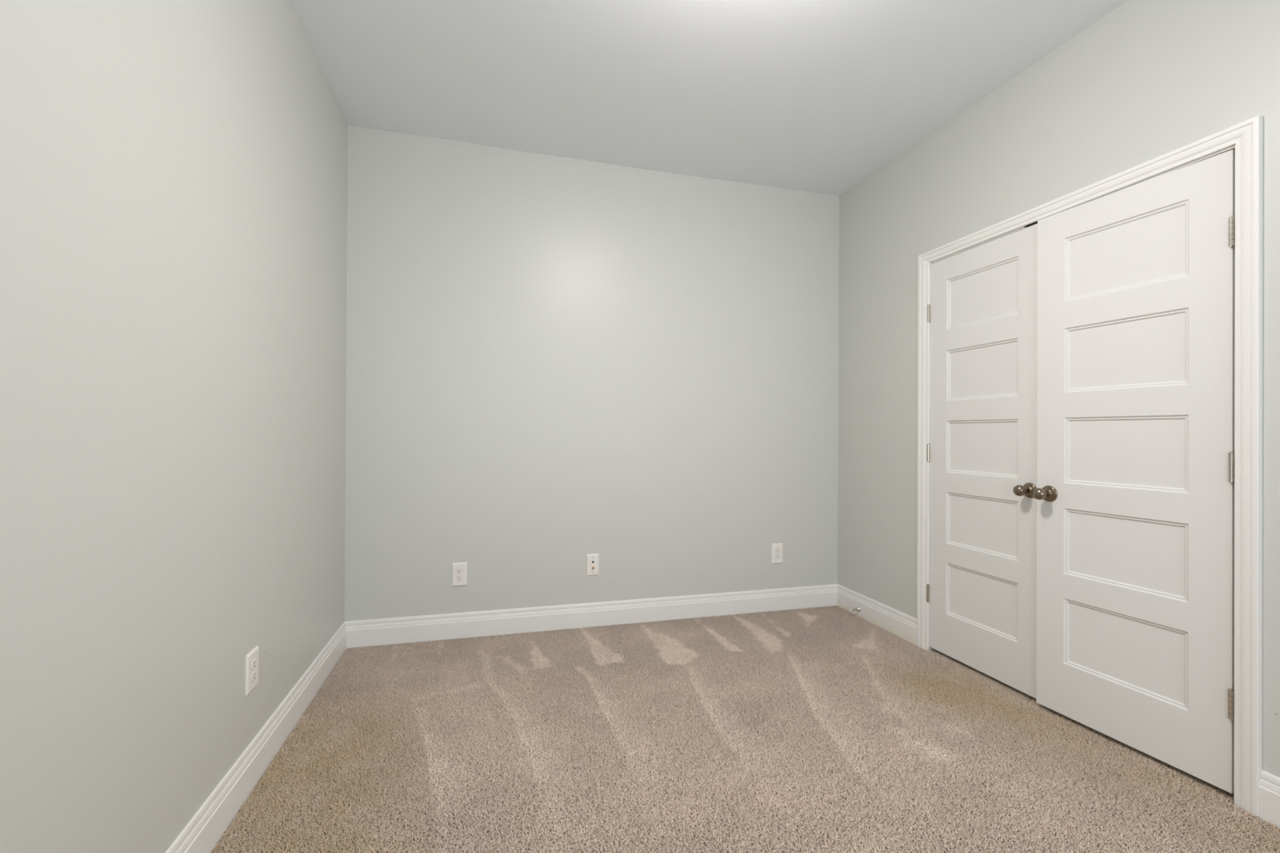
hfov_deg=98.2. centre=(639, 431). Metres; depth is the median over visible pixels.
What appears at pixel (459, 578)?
receptacle
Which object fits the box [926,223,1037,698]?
door
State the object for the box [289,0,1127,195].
ceiling
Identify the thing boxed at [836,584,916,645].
baseboard
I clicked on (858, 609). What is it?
door stop
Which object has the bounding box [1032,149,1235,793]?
door
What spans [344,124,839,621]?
wall
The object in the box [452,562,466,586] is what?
wall outlet
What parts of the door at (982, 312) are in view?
knob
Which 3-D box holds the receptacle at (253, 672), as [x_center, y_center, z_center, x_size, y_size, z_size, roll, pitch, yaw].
[-1.238,0.786,1.777,0.003,0.030,0.036,0,0,-15]
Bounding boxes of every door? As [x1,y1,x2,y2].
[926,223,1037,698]
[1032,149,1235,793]
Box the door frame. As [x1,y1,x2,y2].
[916,115,1262,816]
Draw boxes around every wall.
[0,0,347,852]
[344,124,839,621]
[837,0,1279,777]
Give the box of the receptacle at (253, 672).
[251,670,256,682]
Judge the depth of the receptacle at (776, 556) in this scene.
3.55 m
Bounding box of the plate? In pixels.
[586,553,599,576]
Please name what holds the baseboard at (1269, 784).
attached to the wall at (1148, 80)
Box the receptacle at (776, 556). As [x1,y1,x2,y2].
[774,554,780,559]
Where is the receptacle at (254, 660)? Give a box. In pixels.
[251,657,257,670]
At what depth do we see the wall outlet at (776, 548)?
3.56 m
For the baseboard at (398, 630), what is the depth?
3.21 m
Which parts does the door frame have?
casing, strike plate, head casing, casing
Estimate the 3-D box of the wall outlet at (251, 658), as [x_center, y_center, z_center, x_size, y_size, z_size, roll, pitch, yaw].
[-1.241,0.767,1.776,0.009,0.126,0.087,0,0,-15]
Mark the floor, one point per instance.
(788, 619)
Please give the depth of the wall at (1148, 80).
2.37 m
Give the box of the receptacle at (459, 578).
[456,575,462,581]
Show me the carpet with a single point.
(500, 663)
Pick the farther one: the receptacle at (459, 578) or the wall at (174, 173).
the receptacle at (459, 578)
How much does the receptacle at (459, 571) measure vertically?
0.030 m
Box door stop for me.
[848,607,860,611]
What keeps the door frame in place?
attached to the wall at (1148, 80)
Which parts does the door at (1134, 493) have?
knob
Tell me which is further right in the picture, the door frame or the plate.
the door frame
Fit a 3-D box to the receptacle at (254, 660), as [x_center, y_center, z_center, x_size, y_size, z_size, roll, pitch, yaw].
[-1.238,0.748,1.777,0.003,0.030,0.036,0,0,-15]
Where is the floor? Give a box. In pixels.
[217,618,1276,852]
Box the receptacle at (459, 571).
[456,568,462,573]
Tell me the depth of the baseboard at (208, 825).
1.77 m
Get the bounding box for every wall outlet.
[245,645,258,696]
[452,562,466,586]
[771,542,782,564]
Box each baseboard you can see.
[165,622,346,852]
[344,584,837,648]
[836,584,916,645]
[1258,770,1279,827]
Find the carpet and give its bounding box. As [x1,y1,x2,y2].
[211,604,1279,852]

